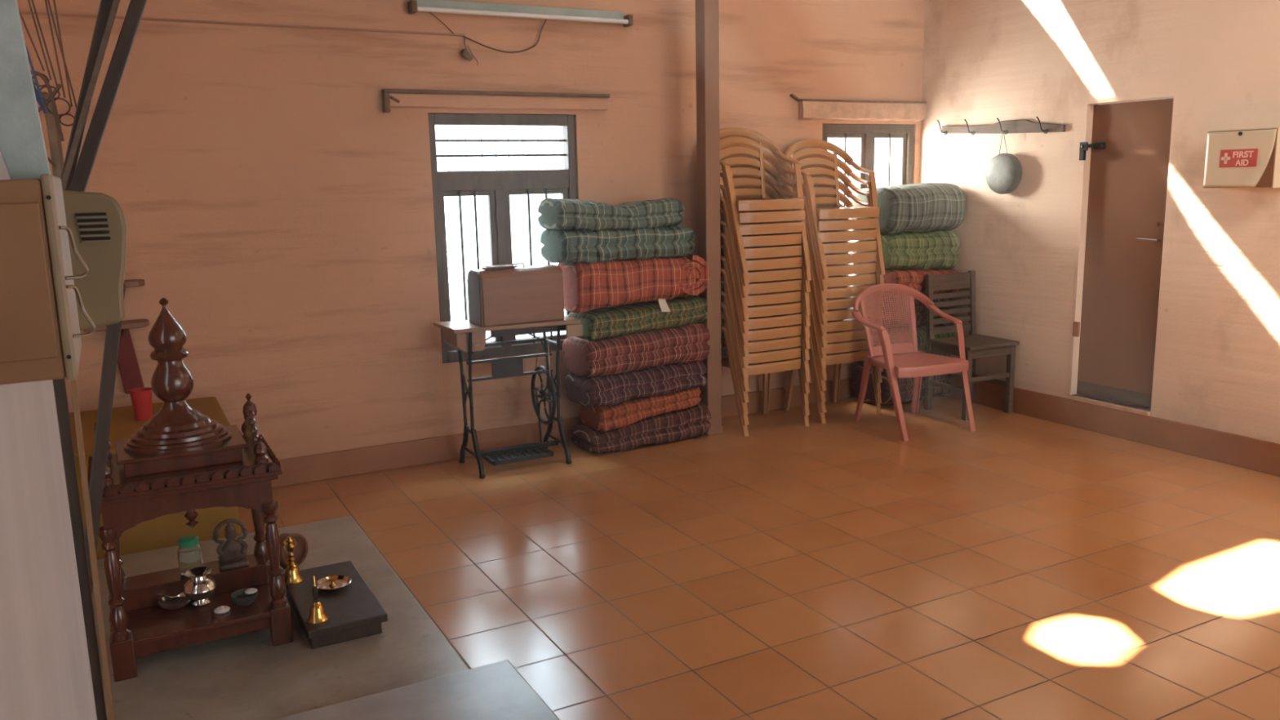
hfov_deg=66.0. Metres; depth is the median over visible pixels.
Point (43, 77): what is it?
wires
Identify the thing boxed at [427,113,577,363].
window
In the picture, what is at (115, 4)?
leaning board
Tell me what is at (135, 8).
leaning board
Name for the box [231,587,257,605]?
metal bowl
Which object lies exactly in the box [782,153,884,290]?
armchair
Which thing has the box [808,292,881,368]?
armchair
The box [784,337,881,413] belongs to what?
armchair
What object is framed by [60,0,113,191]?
leaning board
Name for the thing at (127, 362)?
hanging cloth
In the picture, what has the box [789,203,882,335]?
armchair
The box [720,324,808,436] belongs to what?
armchair
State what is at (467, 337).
table
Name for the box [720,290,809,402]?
armchair
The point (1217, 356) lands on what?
wall
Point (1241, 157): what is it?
box
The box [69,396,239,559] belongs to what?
cabinet
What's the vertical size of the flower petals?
0.010 m
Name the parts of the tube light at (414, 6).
electric wire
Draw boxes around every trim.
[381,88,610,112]
[789,93,927,121]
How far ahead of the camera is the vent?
1.39 m
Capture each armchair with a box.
[720,127,810,274]
[720,142,811,285]
[720,154,810,297]
[720,165,809,309]
[720,177,810,321]
[720,193,810,333]
[720,210,809,345]
[720,243,810,356]
[720,255,809,368]
[720,267,808,379]
[720,278,810,391]
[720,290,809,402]
[720,302,808,413]
[720,313,809,425]
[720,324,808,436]
[781,164,883,302]
[782,139,884,279]
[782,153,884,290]
[782,175,883,313]
[783,186,883,324]
[783,327,880,401]
[784,315,882,391]
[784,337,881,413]
[784,348,881,423]
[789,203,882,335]
[808,280,880,357]
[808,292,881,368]
[809,272,879,346]
[809,305,883,380]
[852,283,975,440]
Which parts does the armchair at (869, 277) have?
leg, seat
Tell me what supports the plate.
on the wooden stool
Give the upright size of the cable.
0.601 m
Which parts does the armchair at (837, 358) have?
leg, leg, leg, seat, leg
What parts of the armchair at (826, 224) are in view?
armrest, backrest, leg, frame, seat, armrest, leg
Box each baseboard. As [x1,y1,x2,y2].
[271,377,855,487]
[946,373,1279,476]
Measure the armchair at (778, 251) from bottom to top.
0.863 m
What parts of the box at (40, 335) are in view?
panel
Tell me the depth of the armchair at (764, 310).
5.93 m
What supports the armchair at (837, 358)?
on the floor
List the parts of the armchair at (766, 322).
leg, seat, leg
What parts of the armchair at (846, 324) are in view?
leg, leg, seat, leg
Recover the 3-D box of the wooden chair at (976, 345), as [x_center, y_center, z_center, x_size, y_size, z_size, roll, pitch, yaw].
[2.148,-0.107,6.410,0.424,0.900,0.435,-6,11,-26]
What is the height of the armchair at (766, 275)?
0.863 m
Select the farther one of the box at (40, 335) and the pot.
the pot
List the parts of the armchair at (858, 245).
leg, frame, backrest, seat, armrest, leg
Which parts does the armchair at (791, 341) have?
armrest, leg, seat, leg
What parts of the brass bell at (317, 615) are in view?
bell handle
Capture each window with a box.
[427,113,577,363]
[822,123,914,206]
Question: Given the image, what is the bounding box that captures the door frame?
[52,377,106,719]
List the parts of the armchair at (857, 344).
leg, leg, seat, leg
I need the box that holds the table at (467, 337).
[433,315,582,478]
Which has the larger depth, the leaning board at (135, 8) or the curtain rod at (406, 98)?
the curtain rod at (406, 98)
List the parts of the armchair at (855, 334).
leg, leg, leg, seat, leg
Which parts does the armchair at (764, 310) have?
armrest, leg, seat, leg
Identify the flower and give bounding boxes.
[213,605,230,613]
[244,587,257,594]
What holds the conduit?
attached to the wall at (260, 179)
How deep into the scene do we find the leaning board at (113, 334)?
2.32 m
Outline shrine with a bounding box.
[87,297,293,681]
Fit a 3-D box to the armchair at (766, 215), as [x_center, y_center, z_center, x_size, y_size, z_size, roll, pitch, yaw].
[0.715,-0.921,6.035,0.599,0.863,0.467,-7,12,-28]
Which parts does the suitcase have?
handle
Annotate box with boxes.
[0,173,96,384]
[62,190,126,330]
[1203,127,1279,188]
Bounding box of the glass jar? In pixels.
[177,534,203,576]
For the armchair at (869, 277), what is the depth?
6.20 m
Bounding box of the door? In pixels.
[1066,97,1173,416]
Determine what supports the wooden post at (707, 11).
on the floor
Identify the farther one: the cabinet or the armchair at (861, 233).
the armchair at (861, 233)
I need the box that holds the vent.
[75,212,111,243]
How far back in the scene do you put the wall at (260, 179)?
5.17 m
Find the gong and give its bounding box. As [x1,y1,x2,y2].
[986,129,1022,194]
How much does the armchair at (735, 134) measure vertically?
0.863 m
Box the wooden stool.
[281,560,387,648]
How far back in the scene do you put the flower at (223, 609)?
3.13 m
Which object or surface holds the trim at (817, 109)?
attached to the wall at (260, 179)
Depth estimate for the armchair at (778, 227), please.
5.92 m
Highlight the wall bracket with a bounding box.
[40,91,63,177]
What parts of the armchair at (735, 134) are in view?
armrest, leg, backrest, frame, seat, armrest, leg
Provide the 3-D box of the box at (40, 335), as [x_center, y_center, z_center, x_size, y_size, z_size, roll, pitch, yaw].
[-0.668,-0.099,1.095,0.102,0.208,0.276,-7,12,-28]
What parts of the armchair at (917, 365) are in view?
leg, armrest, backrest, leg, frame, leg, seat, armrest, leg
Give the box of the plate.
[315,575,351,591]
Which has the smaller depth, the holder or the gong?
the holder
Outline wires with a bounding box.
[17,0,76,168]
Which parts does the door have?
sill, kick plate, handle, keyhole plate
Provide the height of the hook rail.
0.136 m
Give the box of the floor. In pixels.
[237,395,1279,719]
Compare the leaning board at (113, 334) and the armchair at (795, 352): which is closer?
the leaning board at (113, 334)
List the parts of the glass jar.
jar lid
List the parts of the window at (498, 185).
casement frame, transom rail, casement frame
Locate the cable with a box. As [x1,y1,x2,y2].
[24,40,47,114]
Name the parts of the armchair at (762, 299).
armrest, leg, seat, leg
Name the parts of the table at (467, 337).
drawer, frame, tie rod, frame, drawer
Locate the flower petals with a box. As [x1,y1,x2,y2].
[320,582,346,588]
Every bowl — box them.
[157,592,191,609]
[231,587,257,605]
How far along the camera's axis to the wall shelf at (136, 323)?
4.64 m
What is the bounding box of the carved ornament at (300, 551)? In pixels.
[279,533,308,568]
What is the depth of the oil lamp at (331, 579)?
3.42 m
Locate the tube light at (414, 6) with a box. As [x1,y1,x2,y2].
[408,0,633,53]
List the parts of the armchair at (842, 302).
leg, seat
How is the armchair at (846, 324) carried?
on the armchair at (855, 334)
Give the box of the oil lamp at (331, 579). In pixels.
[326,574,337,586]
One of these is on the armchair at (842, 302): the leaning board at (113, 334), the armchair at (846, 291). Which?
the armchair at (846, 291)
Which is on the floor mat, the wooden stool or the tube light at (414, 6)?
the wooden stool
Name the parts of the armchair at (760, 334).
armrest, leg, seat, leg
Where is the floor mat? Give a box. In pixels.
[92,515,469,719]
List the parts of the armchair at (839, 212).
armrest, backrest, leg, frame, seat, armrest, leg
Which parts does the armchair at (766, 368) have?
armrest, leg, seat, leg, leg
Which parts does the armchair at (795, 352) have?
leg, seat, leg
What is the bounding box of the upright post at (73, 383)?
[70,379,114,719]
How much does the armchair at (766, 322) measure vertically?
0.863 m
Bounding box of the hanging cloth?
[117,328,144,393]
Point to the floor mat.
(242, 677)
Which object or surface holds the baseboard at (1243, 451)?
attached to the wall at (1217, 356)
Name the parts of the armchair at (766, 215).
leg, backrest, frame, seat, armrest, leg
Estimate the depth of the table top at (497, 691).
2.67 m
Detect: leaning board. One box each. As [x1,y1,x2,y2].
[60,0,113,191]
[61,0,119,190]
[68,0,146,191]
[84,283,125,596]
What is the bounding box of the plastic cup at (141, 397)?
[128,386,152,421]
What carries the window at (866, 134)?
in the wall at (260, 179)
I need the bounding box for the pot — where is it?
[182,566,217,606]
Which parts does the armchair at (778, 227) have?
armrest, leg, backrest, frame, seat, armrest, leg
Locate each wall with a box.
[0,151,97,719]
[17,0,924,459]
[919,0,1279,443]
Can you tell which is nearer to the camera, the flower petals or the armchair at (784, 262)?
the flower petals
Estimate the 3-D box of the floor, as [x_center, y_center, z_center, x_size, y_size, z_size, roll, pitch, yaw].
[1.321,1.142,2.442,6.450,0.100,8.450,-7,12,-28]
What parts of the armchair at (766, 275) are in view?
armrest, leg, seat, leg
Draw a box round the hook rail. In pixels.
[936,116,1066,134]
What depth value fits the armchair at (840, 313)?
6.21 m
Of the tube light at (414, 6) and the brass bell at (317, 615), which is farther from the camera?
the tube light at (414, 6)
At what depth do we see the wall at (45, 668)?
1.27 m
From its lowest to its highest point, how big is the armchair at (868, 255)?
0.863 m
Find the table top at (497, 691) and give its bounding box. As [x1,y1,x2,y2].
[275,659,559,719]
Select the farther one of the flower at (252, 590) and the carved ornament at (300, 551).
the carved ornament at (300, 551)
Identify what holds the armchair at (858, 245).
on the armchair at (868, 255)
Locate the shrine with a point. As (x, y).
(180, 459)
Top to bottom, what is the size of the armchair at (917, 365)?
0.863 m
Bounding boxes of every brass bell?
[282,536,303,585]
[306,575,328,624]
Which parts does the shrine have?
frame, cornice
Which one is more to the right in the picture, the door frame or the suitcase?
the suitcase
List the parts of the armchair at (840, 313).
leg, seat, leg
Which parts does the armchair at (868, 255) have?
leg, frame, seat, leg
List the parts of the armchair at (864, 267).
leg, seat, leg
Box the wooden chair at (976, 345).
[924,270,1019,420]
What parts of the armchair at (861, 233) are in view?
armrest, backrest, leg, frame, seat, armrest, leg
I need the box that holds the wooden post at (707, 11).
[695,0,722,435]
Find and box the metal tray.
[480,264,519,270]
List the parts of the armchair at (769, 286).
armrest, leg, seat, leg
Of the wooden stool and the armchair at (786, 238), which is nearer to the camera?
the wooden stool
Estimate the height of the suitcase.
0.317 m
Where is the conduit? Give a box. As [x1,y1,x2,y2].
[20,11,464,35]
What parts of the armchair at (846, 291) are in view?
leg, seat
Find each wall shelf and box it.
[84,319,149,335]
[124,279,145,288]
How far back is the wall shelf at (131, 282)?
4.62 m
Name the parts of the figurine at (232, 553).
arm, arm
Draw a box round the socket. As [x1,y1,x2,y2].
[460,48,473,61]
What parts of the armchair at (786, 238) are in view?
armrest, leg, backrest, frame, seat, armrest, leg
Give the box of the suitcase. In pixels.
[466,262,564,327]
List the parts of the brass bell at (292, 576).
bell handle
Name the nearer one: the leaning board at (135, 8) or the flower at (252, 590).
the leaning board at (135, 8)
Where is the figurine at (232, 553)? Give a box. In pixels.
[212,518,248,570]
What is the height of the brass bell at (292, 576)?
0.164 m
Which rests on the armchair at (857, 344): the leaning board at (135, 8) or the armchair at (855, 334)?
the armchair at (855, 334)
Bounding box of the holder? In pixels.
[460,35,478,65]
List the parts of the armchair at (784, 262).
armrest, leg, seat, frame, leg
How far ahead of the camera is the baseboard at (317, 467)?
5.55 m
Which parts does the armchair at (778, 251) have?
backrest, leg, frame, seat, leg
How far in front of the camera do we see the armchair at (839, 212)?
6.34 m
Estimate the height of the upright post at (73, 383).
1.260 m
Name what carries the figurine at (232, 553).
on the shrine
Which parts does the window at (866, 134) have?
casement frame, casement frame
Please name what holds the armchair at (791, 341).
on the armchair at (795, 352)
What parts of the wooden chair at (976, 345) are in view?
leg, rail, backrest, leg, leg, seat, rail, leg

